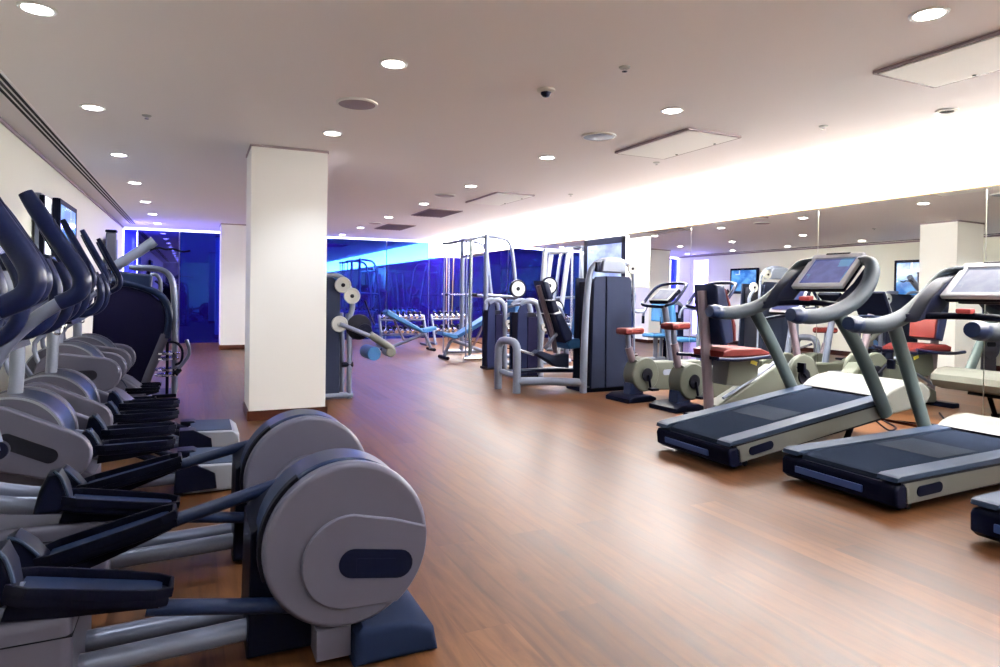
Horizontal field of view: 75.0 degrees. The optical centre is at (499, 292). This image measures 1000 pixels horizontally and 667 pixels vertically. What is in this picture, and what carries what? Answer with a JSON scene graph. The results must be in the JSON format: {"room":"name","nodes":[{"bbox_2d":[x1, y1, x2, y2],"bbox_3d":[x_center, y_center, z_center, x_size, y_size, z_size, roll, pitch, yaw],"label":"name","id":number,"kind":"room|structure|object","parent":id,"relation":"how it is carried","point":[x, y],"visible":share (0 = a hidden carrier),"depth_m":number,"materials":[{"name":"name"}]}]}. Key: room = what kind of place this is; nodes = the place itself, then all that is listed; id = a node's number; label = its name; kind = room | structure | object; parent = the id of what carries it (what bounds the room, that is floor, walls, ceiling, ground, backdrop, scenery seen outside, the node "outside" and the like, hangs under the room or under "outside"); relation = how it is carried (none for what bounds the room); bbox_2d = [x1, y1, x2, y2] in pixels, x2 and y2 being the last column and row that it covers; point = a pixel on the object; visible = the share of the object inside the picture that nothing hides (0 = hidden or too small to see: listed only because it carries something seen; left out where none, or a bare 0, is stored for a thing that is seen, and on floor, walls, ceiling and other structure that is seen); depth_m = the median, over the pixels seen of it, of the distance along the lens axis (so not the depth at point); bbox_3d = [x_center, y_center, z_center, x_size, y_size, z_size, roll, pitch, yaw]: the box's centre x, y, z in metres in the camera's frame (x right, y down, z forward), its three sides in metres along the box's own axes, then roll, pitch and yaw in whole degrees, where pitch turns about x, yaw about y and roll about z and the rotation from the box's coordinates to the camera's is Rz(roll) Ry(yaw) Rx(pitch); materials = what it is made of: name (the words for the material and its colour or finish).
{"room":"gym","nodes":[
{"label":"gym","id":0,"kind":"room"},
{"bbox_2d":[0,123,122,391],"bbox_3d":[-4.152,-0.118,5.288,0.200,2.550,19.900,1,0,-25],"label":"wall","id":1,"kind":"structure","parent":0,"point":[22,169],"depth_m":6.42,"materials":[{"name":"white paint"}]},
{"bbox_2d":[35,192,50,254],"bbox_3d":[-4.521,-0.557,6.468,0.075,0.820,0.465,1,0,-25],"label":"television","id":2,"kind":"object","parent":1,"relation":"attached to","point":[40,242],"visible":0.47,"depth_m":6.27,"materials":[{"name":"black plastic"}]},
{"bbox_2d":[0,117,123,227],"bbox_3d":[-4.038,-1.374,5.335,0.020,0.030,19.500,1,0,-25],"label":"trim","id":3,"kind":"structure","parent":1,"relation":"attached to","point":[3,122],"depth_m":6.82,"materials":[{"name":"grey paint"}]},
{"bbox_2d":[52,197,76,255],"bbox_3d":[-4.840,-0.590,7.205,0.131,0.800,1.060,1,0,-25],"label":"television","id":4,"kind":"object","parent":1,"relation":"attached to","point":[61,209],"visible":0.34,"depth_m":6.97,"materials":[{"name":"black plastic"}]},
{"bbox_2d":[123,229,123,271],"bbox_3d":[-8.156,-0.884,14.120,0.020,1.000,0.030,1,0,-25],"label":"trim","id":5,"kind":"structure","parent":1,"relation":"attached to","point":[123,229],"depth_m":14.11,"materials":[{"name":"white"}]},
{"bbox_2d":[123,227,429,241],"bbox_3d":[-5.017,-1.377,15.642,6.990,0.035,0.030,1,0,-25],"label":"trim","id":6,"kind":"structure","parent":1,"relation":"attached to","point":[124,227],"depth_m":14.92,"materials":[{"name":"white paint"}]},
{"bbox_2d":[218,223,245,349],"bbox_3d":[-5.470,-0.131,13.587,0.700,2.550,0.680,1,0,-25],"label":"pillar","id":7,"kind":"structure","parent":0,"point":[232,281],"depth_m":13.25,"materials":[{"name":"white paint"}]},
{"bbox_2d":[243,143,328,420],"bbox_3d":[-2.111,-0.097,6.409,0.720,2.550,0.630,1,0,-25],"label":"pillar","id":8,"kind":"structure","parent":0,"point":[286,193],"depth_m":6.13,"materials":[{"name":"white paint"}]},
{"bbox_2d":[128,227,453,342],"bbox_3d":[-4.775,-0.279,15.938,8.100,2.860,0.200,1,0,-25],"label":"wall","id":9,"kind":"structure","parent":0,"point":[436,249],"depth_m":17.23,"materials":[{"name":"white paint"}]},
{"bbox_2d":[124,229,136,272],"bbox_3d":[-8.077,-0.133,14.238,0.240,2.500,0.020,1,0,-25],"label":"window","id":10,"kind":"structure","parent":9,"relation":"in","point":[130,236],"depth_m":14.22,"materials":[{"name":"blue glass"}]},
{"bbox_2d":[137,230,178,341],"bbox_3d":[-7.584,-0.128,14.469,0.810,2.500,0.020,1,0,-25],"label":"window","id":11,"kind":"structure","parent":9,"relation":"in","point":[167,259],"depth_m":14.50,"materials":[{"name":"blue glass"}]},
{"bbox_2d":[179,232,219,342],"bbox_3d":[-6.515,-0.117,14.970,1.510,2.500,0.020,1,0,-25],"label":"window","id":12,"kind":"structure","parent":9,"relation":"in","point":[199,267],"depth_m":14.81,"materials":[{"name":"blue glass"}]},
{"bbox_2d":[327,238,385,339],"bbox_3d":[-3.639,-0.087,16.316,1.600,2.500,0.020,1,0,-25],"label":"window","id":13,"kind":"structure","parent":9,"relation":"in","point":[363,262],"depth_m":16.40,"materials":[{"name":"blue glass"}]},
{"bbox_2d":[386,241,428,338],"bbox_3d":[-2.390,-0.075,16.901,1.120,2.500,0.020,1,0,-25],"label":"window","id":14,"kind":"structure","parent":9,"relation":"in","point":[407,262],"depth_m":16.89,"materials":[{"name":"blue glass"}]},
{"bbox_2d":[428,257,450,337],"bbox_3d":[-1.577,0.116,17.282,0.640,2.135,0.020,1,0,-25],"label":"window","id":15,"kind":"structure","parent":9,"relation":"in","point":[435,263],"depth_m":17.23,"materials":[{"name":"blue glass"}]},
{"bbox_2d":[446,258,446,323],"bbox_3d":[-1.424,0.125,17.309,0.016,2.120,0.020,1,0,-25],"label":"trim","id":16,"kind":"structure","parent":9,"relation":"attached to","point":[446,258],"depth_m":17.30,"materials":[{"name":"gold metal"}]},
{"bbox_2d":[0,0,999,240],"bbox_3d":[-0.974,-1.420,6.769,7.190,0.120,19.900,1,0,-25],"label":"ceiling","id":17,"kind":"structure","parent":0,"point":[215,79],"depth_m":4.39,"materials":[{"name":"white paint"}]},
{"bbox_2d":[15,1,58,16],"bbox_3d":[-2.231,-1.368,3.145,0.172,0.008,0.172,1,0,-25],"label":"recessed light","id":18,"kind":"object","parent":17,"relation":"in","point":[31,7],"visible":1,"depth_m":3.13,"materials":[{"name":"white plastic"}]},
{"bbox_2d":[0,70,135,223],"bbox_3d":[-3.415,-1.381,4.578,0.125,0.010,19.500,1,0,-25],"label":"ceiling vent","id":19,"kind":"object","parent":17,"relation":"in","point":[8,90],"visible":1,"depth_m":5.72,"materials":[{"name":"grey metal"}]},
{"bbox_2d":[79,104,105,110],"bbox_3d":[-3.028,-1.376,4.848,0.172,0.008,0.172,1,0,-25],"label":"recessed light","id":20,"kind":"object","parent":17,"relation":"in","point":[90,107],"visible":1,"depth_m":4.83,"materials":[{"name":"white plastic"}]},
{"bbox_2d":[109,153,128,156],"bbox_3d":[-3.821,-1.384,6.541,0.172,0.008,0.172,1,0,-25],"label":"recessed light","id":21,"kind":"object","parent":17,"relation":"in","point":[112,154],"visible":1,"depth_m":6.52,"materials":[{"name":"white plastic"}]},
{"bbox_2d":[142,114,151,118],"bbox_3d":[-2.741,-1.364,5.059,0.070,0.027,0.070,1,0,-25],"label":"sprinkler","id":22,"kind":"object","parent":17,"relation":"attached to","point":[146,116],"visible":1,"depth_m":5.05,"materials":[{"name":"grey metal"}]},
{"bbox_2d":[322,131,342,135],"bbox_3d":[-1.430,-1.360,5.562,0.172,0.008,0.172,1,0,-25],"label":"recessed light","id":23,"kind":"object","parent":17,"relation":"in","point":[328,133],"visible":1,"depth_m":5.55,"materials":[{"name":"white plastic"}]},
{"bbox_2d":[336,97,377,109],"bbox_3d":[-1.024,-1.353,4.670,0.296,0.014,0.296,1,0,-25],"label":"ceiling speaker","id":24,"kind":"object","parent":17,"relation":"attached to","point":[354,103],"visible":1,"depth_m":4.63,"materials":[{"name":"grey"}]},
{"bbox_2d":[338,100,374,109],"bbox_3d":[-1.024,-1.351,4.670,0.260,0.011,0.260,1,0,-25],"label":"grille","id":25,"kind":"object","parent":24,"relation":"attached to","point":[349,104],"depth_m":4.66,"materials":[{"name":"grey metal"}]},
{"bbox_2d":[379,58,407,68],"bbox_3d":[-0.629,-1.352,3.850,0.172,0.008,0.172,1,0,-25],"label":"recessed light","id":26,"kind":"object","parent":17,"relation":"in","point":[390,63],"visible":1,"depth_m":3.83,"materials":[{"name":"white plastic"}]},
{"bbox_2d":[374,224,415,230],"bbox_3d":[-2.186,-1.365,13.545,0.580,0.021,1.130,1,0,-25],"label":"ceiling vent","id":27,"kind":"object","parent":17,"relation":"in","point":[399,227],"visible":1,"depth_m":13.48,"materials":[{"name":"black metal"}]},
{"bbox_2d":[411,208,462,217],"bbox_3d":[-1.087,-1.353,11.078,0.580,0.021,1.030,1,0,-25],"label":"ceiling vent","id":28,"kind":"object","parent":17,"relation":"in","point":[430,212],"visible":1,"depth_m":11.00,"materials":[{"name":"black metal"}]},
{"bbox_2d":[435,193,455,196],"bbox_3d":[-0.759,-1.350,9.034,0.296,0.014,0.296,1,0,-25],"label":"ceiling speaker","id":29,"kind":"object","parent":17,"relation":"attached to","point":[441,194],"visible":1,"depth_m":8.99,"materials":[{"name":"grey"}]},
{"bbox_2d":[436,195,453,196],"bbox_3d":[-0.759,-1.348,9.034,0.260,0.011,0.260,1,0,-25],"label":"grille","id":30,"kind":"object","parent":29,"relation":"attached to","point":[436,195],"depth_m":9.01,"materials":[{"name":"grey metal"}]},
{"bbox_2d":[464,185,477,187],"bbox_3d":[-0.368,-1.349,8.246,0.172,0.008,0.172,1,0,-25],"label":"recessed light","id":31,"kind":"object","parent":17,"relation":"in","point":[468,186],"visible":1,"depth_m":8.24,"materials":[{"name":"white plastic"}]},
{"bbox_2d":[465,192,534,205],"bbox_3d":[-0.018,-1.337,9.315,0.580,0.026,1.120,1,0,-25],"label":"ceiling access panel","id":32,"kind":"object","parent":17,"relation":"attached to","point":[496,198],"visible":1,"depth_m":9.18,"materials":[{"name":"grey"}]},
{"bbox_2d":[537,86,554,97],"bbox_3d":[0.304,-1.319,4.309,0.120,0.054,0.120,1,0,-25],"label":"dome camera","id":33,"kind":"object","parent":17,"relation":"attached to","point":[546,91],"visible":1,"depth_m":4.28,"materials":[{"name":"white plastic"}]},
{"bbox_2d":[538,156,555,159],"bbox_3d":[0.467,-1.340,6.462,0.172,0.008,0.172,1,0,-25],"label":"recessed light","id":34,"kind":"object","parent":17,"relation":"in","point":[540,157],"visible":1,"depth_m":6.44,"materials":[{"name":"white plastic"}]},
{"bbox_2d":[581,132,615,140],"bbox_3d":[0.842,-1.333,5.566,0.296,0.014,0.296,1,0,-25],"label":"ceiling speaker","id":35,"kind":"object","parent":17,"relation":"attached to","point":[592,136],"visible":1,"depth_m":5.53,"materials":[{"name":"grey plastic"}]},
{"bbox_2d":[583,134,613,140],"bbox_3d":[0.842,-1.332,5.566,0.260,0.011,0.260,1,0,-25],"label":"grille","id":36,"kind":"object","parent":35,"relation":"attached to","point":[591,137],"depth_m":5.56,"materials":[{"name":"plastic"}]},
{"bbox_2d":[619,65,630,72],"bbox_3d":[0.740,-1.328,3.873,0.070,0.027,0.070,1,0,-25],"label":"sprinkler","id":37,"kind":"object","parent":17,"relation":"attached to","point":[624,68],"visible":1,"depth_m":3.86,"materials":[{"name":"grey metal"}]},
{"bbox_2d":[660,107,684,113],"bbox_3d":[1.260,-1.332,4.768,0.172,0.008,0.172,1,0,-25],"label":"recessed light","id":38,"kind":"object","parent":17,"relation":"in","point":[670,110],"visible":1,"depth_m":4.75,"materials":[{"name":"white plastic"}]},
{"bbox_2d":[615,128,740,158],"bbox_3d":[1.565,-1.321,5.849,0.590,0.026,1.020,1,0,-25],"label":"ceiling access panel","id":39,"kind":"object","parent":17,"relation":"attached to","point":[686,140],"visible":1,"depth_m":5.74,"materials":[{"name":"grey"}]},
{"bbox_2d":[819,125,827,129],"bbox_3d":[2.563,-1.309,5.168,0.070,0.027,0.070,1,0,-25],"label":"sprinkler","id":40,"kind":"object","parent":17,"relation":"attached to","point":[823,127],"visible":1,"depth_m":5.16,"materials":[{"name":"grey metal"}]},
{"bbox_2d":[908,6,950,21],"bbox_3d":[2.040,-1.324,3.102,0.172,0.008,0.172,1,0,-25],"label":"recessed light","id":41,"kind":"object","parent":17,"relation":"in","point":[934,12],"visible":1,"depth_m":3.09,"materials":[{"name":"white plastic"}]},
{"bbox_2d":[873,30,999,87],"bbox_3d":[2.723,-1.309,3.554,0.600,0.026,1.060,1,0,-25],"label":"ceiling access panel","id":42,"kind":"object","parent":17,"relation":"attached to","point":[978,56],"visible":1,"depth_m":3.73,"materials":[{"name":"grey paint"}]},
{"bbox_2d":[935,108,958,113],"bbox_3d":[3.222,-1.310,4.704,0.140,0.011,0.140,1,0,-25],"label":"recessed light","id":43,"kind":"object","parent":17,"relation":"in","point":[946,110],"visible":1,"depth_m":4.69,"materials":[{"name":"white plastic"}]},
{"bbox_2d":[91,338,999,666],"bbox_3d":[-0.589,1.244,6.962,8.100,0.100,19.900,1,0,-25],"label":"floor","id":44,"kind":"structure","parent":0,"point":[561,530],"depth_m":3.14,"materials":[{"name":"brown wood"}]},
{"bbox_2d":[24,229,155,424],"bbox_3d":[-3.356,0.322,5.342,0.956,1.648,0.526,1,0,-25],"label":"trainer","id":45,"kind":"object","parent":44,"relation":"on","point":[105,370],"visible":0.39,"depth_m":5.15,"materials":[{"name":"grey plastic"}]},
{"bbox_2d":[43,238,160,396],"bbox_3d":[-3.759,0.318,6.203,0.956,1.648,0.526,1,0,-25],"label":"trainer","id":46,"kind":"object","parent":44,"relation":"on","point":[129,384],"visible":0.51,"depth_m":6.09,"materials":[{"name":"grey plastic"}]},
{"bbox_2d":[0,222,231,493],"bbox_3d":[-2.269,0.338,3.831,1.475,1.658,0.526,1,0,-25],"label":"trainer","id":47,"kind":"object","parent":44,"relation":"on","point":[43,432],"visible":0.66,"depth_m":3.62,"materials":[{"name":"grey plastic"}]},
{"bbox_2d":[3,219,238,458],"bbox_3d":[-2.693,0.334,4.737,1.475,1.658,0.526,1,0,-25],"label":"trainer","id":48,"kind":"object","parent":44,"relation":"on","point":[82,394],"visible":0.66,"depth_m":4.62,"materials":[{"name":"grey plastic"}]},
{"bbox_2d":[52,318,80,334],"bbox_3d":[-3.128,0.198,4.532,0.320,0.180,0.400,1,0,-25],"label":"tray","id":49,"kind":"object","parent":48,"relation":"on","point":[77,320],"depth_m":4.47,"materials":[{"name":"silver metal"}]},
{"bbox_2d":[92,229,190,397],"bbox_3d":[-3.994,0.240,7.327,0.962,1.853,0.597,1,0,-25],"label":"machine","id":50,"kind":"object","parent":44,"relation":"on","point":[135,318],"visible":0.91,"depth_m":7.14,"materials":[{"name":"black"}]},
{"bbox_2d":[0,190,363,568],"bbox_3d":[-1.600,0.403,2.764,2.059,1.562,0.626,1,0,-25],"label":"elliptical trainer","id":51,"kind":"object","parent":44,"relation":"on","point":[66,503],"visible":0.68,"depth_m":2.74,"materials":[{"name":"grey plastic"}]},
{"bbox_2d":[12,339,30,350],"bbox_3d":[-2.066,0.208,2.545,0.320,0.180,0.400,1,0,-25],"label":"tray","id":52,"kind":"object","parent":51,"relation":"on","point":[23,343],"depth_m":2.65,"materials":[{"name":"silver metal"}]},
{"bbox_2d":[0,197,436,666],"bbox_3d":[-1.248,0.406,2.013,2.056,1.562,0.622,1,0,-25],"label":"elliptical trainer","id":53,"kind":"object","parent":44,"relation":"on","point":[334,544],"visible":1,"depth_m":2.06,"materials":[{"name":"grey plastic"}]},
{"bbox_2d":[325,272,395,398],"bbox_3d":[-1.919,0.475,7.367,1.380,1.411,0.590,1,0,-25],"label":"machine","id":54,"kind":"object","parent":44,"relation":"on","point":[358,326],"visible":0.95,"depth_m":7.26,"materials":[{"name":"black metal"}]},
{"bbox_2d":[376,315,427,346],"bbox_3d":[-2.168,0.831,14.519,1.080,0.693,0.470,1,0,-25],"label":"dumbbell rack","id":55,"kind":"object","parent":44,"relation":"on","point":[379,316],"visible":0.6,"depth_m":14.41,"materials":[{"name":"silver metal"}]},
{"bbox_2d":[382,325,387,333],"bbox_3d":[-2.530,0.801,14.267,0.088,0.176,0.258,1,0,-25],"label":"dumbbell","id":56,"kind":"object","parent":55,"relation":"on","point":[385,331],"visible":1,"depth_m":14.19,"materials":[{"name":"silver metal"}]},
{"bbox_2d":[392,325,398,333],"bbox_3d":[-2.304,0.801,14.372,0.096,0.183,0.261,1,0,-25],"label":"dumbbell","id":57,"kind":"object","parent":55,"relation":"on","point":[394,328],"visible":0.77,"depth_m":14.38,"materials":[{"name":"silver metal"}]},
{"bbox_2d":[403,325,409,333],"bbox_3d":[-2.079,0.806,14.477,0.088,0.176,0.258,1,0,-25],"label":"dumbbell","id":58,"kind":"object","parent":55,"relation":"on","point":[407,331],"visible":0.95,"depth_m":14.40,"materials":[{"name":"silver metal"}]},
{"bbox_2d":[380,309,436,350],"bbox_3d":[-1.829,0.754,13.225,1.084,0.847,0.520,1,0,-25],"label":"weight bench","id":59,"kind":"object","parent":44,"relation":"on","point":[388,313],"visible":0.89,"depth_m":13.14,"materials":[{"name":"blue leather"}]},
{"bbox_2d":[430,314,467,344],"bbox_3d":[-1.169,0.841,15.263,0.920,0.693,0.470,1,0,-25],"label":"dumbbell rack","id":60,"kind":"object","parent":44,"relation":"on","point":[432,317],"visible":0.44,"depth_m":15.13,"materials":[{"name":"silver metal"}]},
{"bbox_2d":[451,324,456,331],"bbox_3d":[-1.074,0.815,15.224,0.092,0.180,0.259,1,0,-25],"label":"dumbbell","id":61,"kind":"object","parent":60,"relation":"on","point":[452,325],"visible":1,"depth_m":15.15,"materials":[{"name":"silver metal"}]},
{"bbox_2d":[437,316,481,359],"bbox_3d":[-0.596,0.767,11.925,1.084,0.847,0.520,1,0,-25],"label":"weight bench","id":62,"kind":"object","parent":44,"relation":"on","point":[477,323],"visible":0.73,"depth_m":11.82,"materials":[{"name":"blue leather"}]},
{"bbox_2d":[441,234,519,359],"bbox_3d":[-0.364,0.061,12.334,1.300,2.250,2.050,1,0,-25],"label":"machine","id":63,"kind":"object","parent":44,"relation":"on","point":[487,282],"visible":0.72,"depth_m":11.90,"materials":[{"name":"silver metal"}]},
{"bbox_2d":[509,280,525,297],"bbox_3d":[0.327,-0.077,11.781,0.330,0.330,0.052,1,0,-25],"label":"weight plate","id":64,"kind":"object","parent":63,"relation":"on","point":[517,288],"visible":1,"depth_m":11.76,"materials":[{"name":"white metal"}]},
{"bbox_2d":[480,297,519,369],"bbox_3d":[0.081,0.633,10.439,0.757,1.136,0.572,1,0,-25],"label":"machine","id":65,"kind":"object","parent":44,"relation":"on","point":[495,324],"visible":0.66,"depth_m":10.28,"materials":[{"name":"blue"}]},
{"bbox_2d":[509,298,574,376],"bbox_3d":[0.781,0.641,9.602,1.363,1.136,0.572,1,0,-25],"label":"machine","id":66,"kind":"object","parent":44,"relation":"on","point":[527,329],"visible":0.59,"depth_m":9.30,"materials":[{"name":"blue"}]},
{"bbox_2d":[540,247,572,363],"bbox_3d":[0.773,0.203,11.247,0.900,1.990,0.721,1,0,-25],"label":"cable machine","id":67,"kind":"object","parent":44,"relation":"on","point":[569,251],"visible":0.41,"depth_m":11.08,"materials":[{"name":"silver metal"}]},
{"bbox_2d":[542,277,556,293],"bbox_3d":[0.822,-0.121,10.842,0.300,0.300,0.052,1,0,-25],"label":"weight plate","id":68,"kind":"object","parent":67,"relation":"on","point":[552,282],"visible":0.59,"depth_m":10.85,"materials":[{"name":"white metal"}]},
{"bbox_2d":[556,300,563,312],"bbox_3d":[0.936,0.260,10.898,0.300,0.300,0.052,1,0,-25],"label":"weight plate","id":69,"kind":"object","parent":67,"relation":"on","point":[558,302],"visible":0.2,"depth_m":10.91,"materials":[{"name":"white metal"}]},
{"bbox_2d":[494,258,643,393],"bbox_3d":[0.915,0.383,8.216,1.809,1.655,0.836,1,0,-25],"label":"machine","id":70,"kind":"object","parent":44,"relation":"on","point":[603,304],"visible":0.98,"depth_m":8.05,"materials":[{"name":"black metal"}]},
{"bbox_2d":[544,237,605,359],"bbox_3d":[1.291,0.130,11.619,0.035,2.107,2.042,1,0,-25],"label":"mirror","id":71,"kind":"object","parent":44,"relation":"on","point":[558,263],"depth_m":11.78,"materials":[{"name":"blue glass"}]},
{"bbox_2d":[606,226,691,359],"bbox_3d":[2.147,0.139,9.756,0.035,2.107,2.042,1,0,-25],"label":"mirror","id":72,"kind":"object","parent":44,"relation":"on","point":[659,256],"depth_m":9.42,"materials":[{"name":"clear mirror"}]},
{"bbox_2d":[584,235,628,277],"bbox_3d":[1.722,-0.482,10.354,0.191,0.780,1.160,1,0,-25],"label":"television","id":73,"kind":"object","parent":72,"relation":"attached to","point":[618,246],"visible":0.47,"depth_m":10.25,"materials":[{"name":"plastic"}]},
{"bbox_2d":[606,282,700,403],"bbox_3d":[1.877,0.543,7.628,1.280,1.353,0.545,1,0,-29],"label":"exercise bike","id":74,"kind":"object","parent":44,"relation":"on","point":[641,374],"visible":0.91,"depth_m":7.43,"materials":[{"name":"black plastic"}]},
{"bbox_2d":[649,281,737,412],"bbox_3d":[2.247,0.546,7.073,1.280,1.353,0.545,1,0,-29],"label":"exercise bike","id":75,"kind":"object","parent":44,"relation":"on","point":[685,378],"visible":0.62,"depth_m":6.83,"materials":[{"name":"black plastic"}]},
{"bbox_2d":[676,284,818,414],"bbox_3d":[2.539,0.576,6.403,1.562,1.300,0.577,1,0,-25],"label":"bike","id":76,"kind":"object","parent":44,"relation":"on","point":[735,366],"visible":0.52,"depth_m":6.14,"materials":[{"name":"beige plastic"}]},
{"bbox_2d":[724,288,735,341],"bbox_3d":[2.077,0.204,6.185,0.160,0.505,0.290,1,0,-25],"label":"cushion","id":77,"kind":"object","parent":76,"relation":"on","point":[729,325],"depth_m":6.04,"materials":[{"name":"leather"}]},
{"bbox_2d":[689,209,818,367],"bbox_3d":[2.992,0.147,7.916,0.035,2.107,1.992,1,0,-25],"label":"mirror","id":78,"kind":"object","parent":44,"relation":"on","point":[755,253],"depth_m":7.80,"materials":[{"name":"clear mirror"}]},
{"bbox_2d":[656,252,929,467],"bbox_3d":[2.363,0.443,5.193,2.182,1.562,0.925,1,0,-25],"label":"treadmill","id":79,"kind":"object","parent":44,"relation":"on","point":[732,434],"visible":0.98,"depth_m":5.02,"materials":[{"name":"plastic"},{"name":"rubber"},{"name":"metal"}]},
{"bbox_2d":[803,371,929,412],"bbox_3d":[3.086,0.824,5.534,0.570,0.225,0.780,-7,3,-25],"label":"hood","id":80,"kind":"object","parent":79,"relation":"attached to","point":[832,381],"depth_m":5.35,"materials":[{"name":"grey plastic"}]},
{"bbox_2d":[876,420,896,430],"bbox_3d":[3.582,1.185,6.020,0.165,0.109,0.500,1,0,40],"label":"power cable","id":81,"kind":"object","parent":44,"relation":"on","point":[881,425],"visible":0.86,"depth_m":5.86,"materials":[{"name":"black rubber"}]},
{"bbox_2d":[782,261,999,509],"bbox_3d":[2.992,0.503,4.373,2.216,1.494,0.925,0,0,-25],"label":"treadmill","id":82,"kind":"object","parent":44,"relation":"on","point":[897,469],"visible":1,"depth_m":4.28,"materials":[{"name":"black plastic"}]},
{"bbox_2d":[938,413,999,437],"bbox_3d":[3.724,1.046,4.718,0.570,0.225,0.780,0,0,-25],"label":"hood","id":83,"kind":"object","parent":82,"relation":"attached to","point":[982,425],"depth_m":4.79,"materials":[{"name":"grey plastic"}]},
{"bbox_2d":[816,187,986,424],"bbox_3d":[3.754,0.155,6.257,0.035,2.107,1.642,1,0,-25],"label":"mirror","id":84,"kind":"object","parent":44,"relation":"on","point":[911,239],"depth_m":6.03,"materials":[{"name":"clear mirror"}]},
{"bbox_2d":[970,490,999,541],"bbox_3d":[3.475,0.508,3.341,2.216,1.494,0.925,0,0,-25],"label":"treadmill","id":85,"kind":"object","parent":44,"relation":"on","point":[984,518],"visible":1,"depth_m":3.17,"materials":[{"name":"black plastic"}]},
{"bbox_2d":[984,185,999,417],"bbox_3d":[4.463,0.163,4.712,0.035,2.107,1.742,1,0,-25],"label":"mirror","id":86,"kind":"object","parent":44,"relation":"on","point":[992,349],"depth_m":5.45,"materials":[{"name":"white mirror"}]},
{"bbox_2d":[454,123,999,415],"bbox_3d":[3.004,-0.199,8.637,0.200,2.860,19.900,1,0,-25],"label":"wall","id":87,"kind":"structure","parent":0,"point":[969,157],"depth_m":7.53,"materials":[{"name":"white paint"}]},
{"bbox_2d":[450,251,500,342],"bbox_3d":[-0.654,0.110,15.853,0.035,2.107,3.162,1,0,-25],"label":"mirror","id":88,"kind":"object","parent":87,"relation":"in","point":[494,257],"depth_m":15.72,"materials":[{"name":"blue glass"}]},
{"bbox_2d":[500,245,545,351],"bbox_3d":[0.435,0.121,13.482,0.035,2.107,2.042,1,0,-25],"label":"mirror","id":89,"kind":"object","parent":87,"relation":"in","point":[528,260],"depth_m":13.35,"materials":[{"name":"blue mirror"}]},
{"bbox_2d":[457,338,916,426],"bbox_3d":[2.726,1.216,8.514,0.050,0.024,19.300,1,0,-25],"label":"baseboard","id":90,"kind":"structure","parent":87,"relation":"attached to","point":[885,419],"depth_m":6.18,"materials":[{"name":"brown"}]},
{"bbox_2d":[431,122,999,240],"bbox_3d":[2.297,-1.491,8.300,0.030,0.330,19.500,1,0,-25],"label":"trim","id":91,"kind":"structure","parent":87,"relation":"attached to","point":[997,122],"depth_m":6.86,"materials":[{"name":"white paint"}]},
{"bbox_2d":[450,182,999,256],"bbox_3d":[2.794,-0.920,8.535,0.160,0.022,19.400,1,0,-25],"label":"trim","id":92,"kind":"structure","parent":87,"relation":"attached to","point":[992,184],"depth_m":7.24,"materials":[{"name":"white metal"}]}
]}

